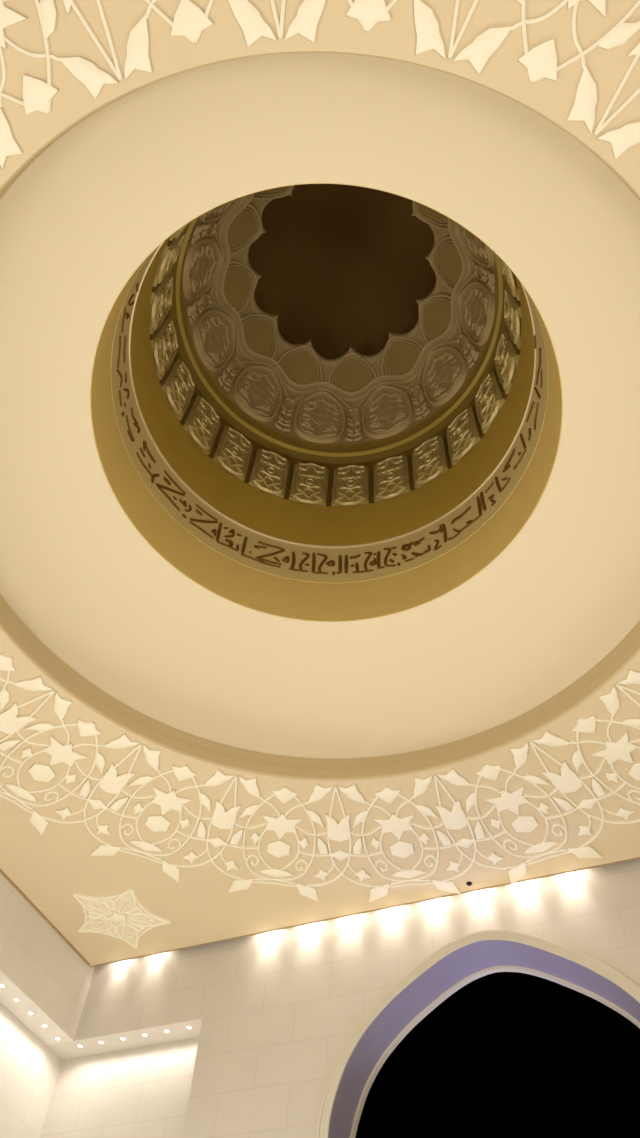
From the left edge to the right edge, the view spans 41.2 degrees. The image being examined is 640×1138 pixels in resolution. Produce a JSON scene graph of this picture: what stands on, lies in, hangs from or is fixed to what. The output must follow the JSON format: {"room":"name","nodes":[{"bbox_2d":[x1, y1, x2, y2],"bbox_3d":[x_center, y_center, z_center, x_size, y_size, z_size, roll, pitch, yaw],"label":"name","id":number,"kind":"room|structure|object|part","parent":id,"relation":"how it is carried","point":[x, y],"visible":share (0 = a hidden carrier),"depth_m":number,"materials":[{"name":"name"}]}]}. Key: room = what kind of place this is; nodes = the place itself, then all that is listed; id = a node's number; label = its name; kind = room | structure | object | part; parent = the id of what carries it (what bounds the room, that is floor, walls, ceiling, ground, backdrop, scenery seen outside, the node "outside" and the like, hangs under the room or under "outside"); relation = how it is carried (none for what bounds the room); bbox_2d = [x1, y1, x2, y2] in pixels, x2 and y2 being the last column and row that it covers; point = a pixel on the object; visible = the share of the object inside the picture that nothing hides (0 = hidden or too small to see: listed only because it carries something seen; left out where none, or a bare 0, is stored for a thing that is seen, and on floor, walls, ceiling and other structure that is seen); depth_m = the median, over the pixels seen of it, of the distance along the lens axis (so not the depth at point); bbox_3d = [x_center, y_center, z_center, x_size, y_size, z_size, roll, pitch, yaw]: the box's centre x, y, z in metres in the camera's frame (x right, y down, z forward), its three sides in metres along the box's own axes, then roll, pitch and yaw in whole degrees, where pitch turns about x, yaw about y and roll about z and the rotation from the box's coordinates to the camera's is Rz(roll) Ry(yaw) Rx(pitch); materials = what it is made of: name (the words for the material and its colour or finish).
{"room":"mosque","nodes":[
{"label":"mosque","id":0,"kind":"room"},
{"bbox_2d":[0,1002,61,1137],"bbox_3d":[-6.553,11.287,12.185,0.530,10.120,4.180,-17,-59,15],"label":"wall","id":1,"kind":"structure","parent":0,"point":[29,1069],"depth_m":16.23,"materials":[{"name":"stone"}]},
{"bbox_2d":[0,873,94,1044],"bbox_3d":[-9.002,4.594,9.085,0.920,12.200,18.400,-17,-59,15],"label":"wall","id":2,"kind":"structure","parent":0,"point":[50,980],"depth_m":16.62,"materials":[{"name":"paint"}]},
{"bbox_2d":[0,869,89,965],"bbox_3d":[-8.150,1.659,13.678,0.042,0.030,17.275,-17,-59,15],"label":"trim","id":3,"kind":"structure","parent":2,"relation":"attached to","point":[1,871],"depth_m":17.10,"materials":[{"name":"beige paint"}]},
{"bbox_2d":[40,1037,198,1137],"bbox_3d":[-3.768,12.362,12.905,4.300,10.400,0.320,-17,-59,15],"label":"wall","id":4,"kind":"structure","parent":0,"point":[143,1091],"depth_m":16.25,"materials":[{"name":"stone"}]},
{"bbox_2d":[0,0,639,965],"bbox_3d":[-0.073,-0.879,11.582,17.440,0.160,17.365,-17,-59,15],"label":"ceiling","id":5,"kind":"structure","parent":0,"point":[54,865],"depth_m":14.45,"materials":[{"name":"paint"}]},
{"bbox_2d":[73,887,170,947],"bbox_3d":[-3.995,6.893,16.916,2.016,0.078,1.917,21,-57,-10],"label":"rosette","id":6,"kind":"object","parent":5,"relation":"attached to","point":[122,916],"visible":1,"depth_m":16.93,"materials":[{"name":"paint"}]},
{"bbox_3d":[-4.412,6.634,16.784,0.737,0.050,0.805,-8,-57,9],"label":"star arm","id":7,"kind":"part","parent":6,"relation":"part of","materials":[{"name":"paint"}]},
{"bbox_3d":[-4.467,7.204,17.171,0.744,0.050,0.813,21,-57,-10],"label":"star arm","id":8,"kind":"part","parent":6,"relation":"part of","materials":[{"name":"paint"}]},
{"bbox_3d":[-3.855,6.541,16.686,0.737,0.050,0.805,-11,-58,11],"label":"star arm","id":9,"kind":"part","parent":6,"relation":"part of","materials":[{"name":"paint"}]},
{"bbox_3d":[-3.948,7.399,17.270,0.744,0.050,0.813,21,-57,-10],"label":"star arm","id":10,"kind":"part","parent":6,"relation":"part of","materials":[{"name":"paint"}]},
{"bbox_3d":[-3.502,7.035,16.997,0.805,0.050,0.737,39,-62,-20],"label":"star arm","id":11,"kind":"part","parent":6,"relation":"part of","materials":[{"name":"paint"}]},
{"bbox_2d":[0,0,639,901],"bbox_3d":[-0.065,-0.784,11.504,17.304,0.074,17.304,-17,-59,15],"label":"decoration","id":12,"kind":"object","parent":5,"relation":"attached to","point":[540,62],"visible":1,"depth_m":14.26,"materials":[{"name":"paint"}]},
{"bbox_2d":[0,0,27,48],"bbox_3d":[-3.341,-5.569,8.485,0.713,0.074,0.702,-17,-59,14],"label":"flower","id":13,"kind":"object","parent":12,"relation":"on","point":[8,17],"depth_m":8.51,"materials":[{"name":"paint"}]},
{"bbox_2d":[0,702,36,733],"bbox_3d":[-5.071,2.495,14.024,0.722,0.072,0.436,-33,-64,23],"label":"flower","id":14,"kind":"object","parent":12,"relation":"on","point":[10,723],"depth_m":13.99,"materials":[{"name":"paint"}]},
{"bbox_2d":[43,735,87,766],"bbox_3d":[-4.424,3.127,14.408,0.702,0.074,0.713,-33,-64,23],"label":"flower","id":15,"kind":"object","parent":12,"relation":"on","point":[60,752],"depth_m":14.37,"materials":[{"name":"paint"}]},
{"bbox_2d":[63,0,72,13],"bbox_3d":[-2.439,-5.865,8.231,0.436,0.072,0.722,-17,-59,14],"label":"flower","id":16,"kind":"object","parent":12,"relation":"on","point":[68,4],"depth_m":8.41,"materials":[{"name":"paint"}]},
{"bbox_2d":[99,762,134,793],"bbox_3d":[-3.552,3.656,14.712,0.436,0.072,0.722,29,-59,-15],"label":"flower","id":17,"kind":"object","parent":12,"relation":"on","point":[110,782],"depth_m":14.68,"materials":[{"name":"paint"}]},
{"bbox_2d":[151,786,192,814],"bbox_3d":[-2.709,4.098,14.955,0.713,0.074,0.702,29,-59,-15],"label":"flower","id":18,"kind":"object","parent":12,"relation":"on","point":[167,801],"depth_m":14.90,"materials":[{"name":"paint"}]},
{"bbox_2d":[212,799,240,828],"bbox_3d":[-1.691,4.382,15.085,0.436,0.072,0.722,14,-56,-6],"label":"flower","id":19,"kind":"object","parent":12,"relation":"on","point":[222,818],"depth_m":15.06,"materials":[{"name":"paint"}]},
{"bbox_2d":[262,812,302,839],"bbox_3d":[-0.735,4.590,15.165,0.713,0.074,0.702,14,-56,-6],"label":"flower","id":20,"kind":"object","parent":12,"relation":"on","point":[280,824],"depth_m":15.10,"materials":[{"name":"paint"}]},
{"bbox_2d":[325,813,349,841],"bbox_3d":[0.328,4.602,15.108,0.436,0.072,0.722,-1,-56,4],"label":"flower","id":21,"kind":"object","parent":12,"relation":"on","point":[339,831],"depth_m":15.08,"materials":[{"name":"paint"}]},
{"bbox_2d":[373,813,413,839],"bbox_3d":[1.304,4.557,15.015,0.713,0.074,0.702,-1,-56,4],"label":"flower","id":22,"kind":"object","parent":12,"relation":"on","point":[395,824],"depth_m":14.95,"materials":[{"name":"paint"}]},
{"bbox_2d":[435,799,466,829],"bbox_3d":[2.309,4.295,14.778,0.436,0.072,0.722,-17,-59,14],"label":"flower","id":23,"kind":"object","parent":12,"relation":"on","point":[456,818],"depth_m":14.75,"materials":[{"name":"paint"}]},
{"bbox_2d":[484,785,528,814],"bbox_3d":[3.210,4.001,14.522,0.713,0.074,0.702,-17,-59,14],"label":"flower","id":24,"kind":"object","parent":12,"relation":"on","point":[511,801],"depth_m":14.46,"materials":[{"name":"paint"}]},
{"bbox_2d":[541,760,581,792],"bbox_3d":[4.057,3.491,14.128,0.436,0.072,0.722,-33,-64,23],"label":"flower","id":25,"kind":"object","parent":12,"relation":"on","point":[568,781],"depth_m":14.10,"materials":[{"name":"paint"}]},
{"bbox_2d":[567,0,604,16],"bbox_3d":[2.579,-5.666,8.052,0.713,0.074,0.702,29,-59,-15],"label":"flower","id":26,"kind":"object","parent":12,"relation":"on","point":[599,5],"depth_m":8.20,"materials":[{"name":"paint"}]},
{"bbox_2d":[590,731,637,764],"bbox_3d":[4.795,2.976,13.734,0.713,0.074,0.702,-33,-64,23],"label":"flower","id":27,"kind":"object","parent":12,"relation":"on","point":[619,749],"depth_m":13.67,"materials":[{"name":"paint"}]},
{"bbox_2d":[627,41,639,55],"bbox_3d":[3.421,-5.226,8.297,0.436,0.072,0.722,29,-59,-15],"label":"flower","id":28,"kind":"object","parent":12,"relation":"on","point":[635,51],"depth_m":8.39,"materials":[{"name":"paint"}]},
{"bbox_2d":[0,51,639,780],"bbox_3d":[-0.050,-0.946,11.743,11.000,0.495,11.000,-17,-59,15],"label":"trim","id":29,"kind":"structure","parent":5,"relation":"attached to","point":[23,638],"depth_m":14.08,"materials":[{"name":"paint"}]},
{"bbox_2d":[0,53,639,758],"bbox_3d":[0.012,-1.618,12.742,10.905,1.955,10.905,20,-57,-10],"label":"ring","id":30,"kind":"object","parent":5,"relation":"attached to","point":[78,222],"visible":0.98,"depth_m":12.85,"materials":[{"name":"paint"}]},
{"bbox_2d":[90,183,562,621],"bbox_3d":[0.427,-6.128,19.439,7.899,14.395,7.899,17,-57,-8],"label":"dome","id":31,"kind":"object","parent":5,"relation":"in","point":[321,402],"visible":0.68,"depth_m":19.09,"materials":[{"name":"gold metal"}]},
{"bbox_3d":[-3.300,-5.564,17.596,0.138,1.820,0.856,9,-56,-2],"label":"window panel","id":32,"kind":"part","parent":31,"relation":"part of","materials":[{"name":"gold metal"}]},
{"bbox_3d":[-3.322,-4.770,18.132,0.138,1.820,0.856,-4,-56,6],"label":"window panel","id":33,"kind":"part","parent":31,"relation":"part of","materials":[{"name":"gold metal"}]},
{"bbox_3d":[-3.031,-6.320,17.071,0.138,1.820,0.856,22,-57,-11],"label":"window panel","id":34,"kind":"part","parent":31,"relation":"part of","materials":[{"name":"gold metal"}]},
{"bbox_3d":[-2.534,-6.985,16.592,0.138,1.820,0.856,35,-61,-18],"label":"window panel","id":35,"kind":"part","parent":31,"relation":"part of","materials":[{"name":"gold metal"}]},
{"bbox_3d":[-3.095,-3.992,18.643,0.138,1.820,0.856,-16,-59,14],"label":"window panel","id":36,"kind":"part","parent":31,"relation":"part of","materials":[{"name":"gold metal"}]},
{"bbox_3d":[-2.636,-3.281,19.093,0.138,1.820,0.856,-30,-63,21],"label":"window panel","id":37,"kind":"part","parent":31,"relation":"part of","materials":[{"name":"gold metal"}]},
{"bbox_3d":[-1.975,-2.687,19.451,0.856,1.820,0.138,35,-61,-18],"label":"window panel","id":38,"kind":"part","parent":31,"relation":"part of","materials":[{"name":"gold metal"}]},
{"bbox_3d":[-2.087,-7.236,21.654,0.651,0.830,0.923,-4,-56,6],"label":"niche panel","id":39,"kind":"part","parent":31,"relation":"part of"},
{"bbox_3d":[-1.894,-8.359,20.885,0.651,0.830,0.923,21,-57,-10],"label":"niche panel","id":40,"kind":"part","parent":31,"relation":"part of","materials":[{"name":"brown paint"}]},
{"bbox_3d":[-1.948,-7.309,21.734,0.655,0.805,1.381,-4,-56,6],"label":"frame","id":41,"kind":"part","parent":31,"relation":"part of","materials":[{"name":"beige paint"}]},
{"bbox_3d":[-1.764,-8.376,21.004,0.655,0.805,1.381,21,-57,-10],"label":"frame","id":42,"kind":"part","parent":31,"relation":"part of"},
{"bbox_3d":[-1.575,-6.162,22.345,0.651,0.830,0.923,-31,-63,22],"label":"niche panel","id":43,"kind":"part","parent":31,"relation":"part of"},
{"bbox_3d":[-1.462,-6.290,22.390,0.655,0.805,1.381,-31,-63,22],"label":"frame","id":44,"kind":"part","parent":31,"relation":"part of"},
{"bbox_3d":[-1.157,-2.251,19.695,0.856,1.820,0.138,22,-57,-11],"label":"window panel","id":45,"kind":"part","parent":31,"relation":"part of","materials":[{"name":"gold metal"}]},
{"bbox_3d":[-0.960,-9.205,20.396,1.381,0.805,0.655,-31,-63,22],"label":"frame","id":46,"kind":"part","parent":31,"relation":"part of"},
{"bbox_3d":[-1.046,-9.233,20.244,0.923,0.830,0.651,-31,-63,22],"label":"niche panel","id":47,"kind":"part","parent":31,"relation":"part of","materials":[{"name":"brown paint"}]},
{"bbox_3d":[-0.494,-5.427,22.773,0.923,0.830,0.651,21,-57,-10],"label":"niche panel","id":48,"kind":"part","parent":31,"relation":"part of","materials":[{"name":"beige paint"}]},
{"bbox_3d":[-0.436,-5.592,22.797,1.381,0.805,0.655,21,-57,-10],"label":"frame","id":49,"kind":"part","parent":31,"relation":"part of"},
{"bbox_3d":[-0.238,-2.001,19.806,0.856,1.820,0.138,9,-56,-2],"label":"window panel","id":50,"kind":"part","parent":31,"relation":"part of","materials":[{"name":"gold metal"}]},
{"bbox_3d":[0.686,-8.938,23.611,5.740,4.320,5.740,-17,-59,15],"label":"crown","id":51,"kind":"part","parent":31,"relation":"part of","materials":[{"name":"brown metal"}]},
{"bbox_3d":[0.525,-7.184,21.008,6.275,0.516,6.275,21,-57,-10],"label":"wavy moulding","id":52,"kind":"part","parent":31,"relation":"part of","materials":[{"name":"beige paint"}]},
{"bbox_3d":[0.719,-1.956,19.777,0.856,1.820,0.138,-4,-56,6],"label":"window panel","id":53,"kind":"part","parent":31,"relation":"part of","materials":[{"name":"gold metal"}]},
{"bbox_3d":[0.855,-5.402,22.844,1.381,0.805,0.655,-4,-56,6],"label":"frame","id":54,"kind":"part","parent":31,"relation":"part of","materials":[{"name":"beige paint"}]},
{"bbox_3d":[0.866,-5.227,22.823,0.923,0.830,0.651,-4,-56,6],"label":"niche panel","id":55,"kind":"part","parent":31,"relation":"part of","materials":[{"name":"beige paint"}]},
{"bbox_3d":[1.649,-2.117,19.610,0.856,1.820,0.138,-16,-59,14],"label":"window panel","id":56,"kind":"part","parent":31,"relation":"part of","materials":[{"name":"gold metal"}]},
{"bbox_3d":[2.065,-5.771,22.520,1.381,0.805,0.655,-31,-63,22],"label":"frame","id":57,"kind":"part","parent":31,"relation":"part of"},
{"bbox_3d":[2.140,-5.616,22.482,0.923,0.830,0.651,-31,-63,22],"label":"niche panel","id":58,"kind":"part","parent":31,"relation":"part of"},
{"bbox_3d":[2.488,-2.475,19.317,0.856,1.820,0.138,-30,-63,21],"label":"window panel","id":59,"kind":"part","parent":31,"relation":"part of","materials":[{"name":"gold metal"}]},
{"bbox_3d":[2.568,-8.686,20.526,0.655,0.805,1.381,-31,-63,22],"label":"frame","id":60,"kind":"part","parent":31,"relation":"part of","materials":[{"name":"beige paint"}]},
{"bbox_3d":[2.669,-8.686,20.382,0.651,0.830,0.923,-31,-63,22],"label":"niche panel","id":61,"kind":"part","parent":31,"relation":"part of","materials":[{"name":"brown paint"}]},
{"bbox_3d":[2.870,-6.600,21.912,0.655,0.805,1.381,21,-57,-10],"label":"frame","id":62,"kind":"part","parent":31,"relation":"part of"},
{"bbox_3d":[2.988,-6.489,21.842,0.651,0.830,0.923,21,-57,-10],"label":"niche panel","id":63,"kind":"part","parent":31,"relation":"part of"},
{"bbox_3d":[3.054,-7.667,21.182,0.655,0.805,1.381,-4,-56,6],"label":"frame","id":64,"kind":"part","parent":31,"relation":"part of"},
{"bbox_3d":[3.181,-7.613,21.073,0.651,0.830,0.923,-4,-56,6],"label":"niche panel","id":65,"kind":"part","parent":31,"relation":"part of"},
{"bbox_3d":[3.180,-3.004,18.918,0.138,1.820,0.856,35,-61,-18],"label":"window panel","id":66,"kind":"part","parent":31,"relation":"part of","materials":[{"name":"gold metal"}]},
{"bbox_3d":[3.677,-3.669,18.439,0.138,1.820,0.856,22,-57,-11],"label":"window panel","id":67,"kind":"part","parent":31,"relation":"part of","materials":[{"name":"gold metal"}]},
{"bbox_3d":[3.946,-4.424,17.914,0.138,1.820,0.856,9,-56,-2],"label":"window panel","id":68,"kind":"part","parent":31,"relation":"part of","materials":[{"name":"gold metal"}]},
{"bbox_3d":[3.968,-5.218,17.378,0.138,1.820,0.856,-4,-56,6],"label":"window panel","id":69,"kind":"part","parent":31,"relation":"part of","materials":[{"name":"gold metal"}]},
{"bbox_3d":[3.741,-5.997,16.868,0.138,1.820,0.856,-16,-59,14],"label":"window panel","id":70,"kind":"part","parent":31,"relation":"part of","materials":[{"name":"gold metal"}]},
{"bbox_2d":[47,859,639,1137],"bbox_3d":[3.152,9.474,11.617,19.200,12.200,0.920,-17,-59,15],"label":"wall","id":71,"kind":"structure","parent":0,"point":[272,1014],"depth_m":15.64,"materials":[{"name":"stone"}]},
{"bbox_2d":[90,857,639,966],"bbox_3d":[3.209,5.890,15.932,17.480,0.177,0.025,-17,-59,15],"label":"trim","id":72,"kind":"structure","parent":71,"relation":"attached to","point":[638,857],"depth_m":16.44,"materials":[{"name":"beige paint"}]},
{"bbox_2d":[316,929,639,1137],"bbox_3d":[2.793,9.941,11.136,6.058,10.845,0.985,-17,-59,15],"label":"arch surround","id":73,"kind":"object","parent":71,"relation":"attached to","point":[464,959],"visible":1,"depth_m":14.96,"materials":[{"name":"stone"}]}
]}

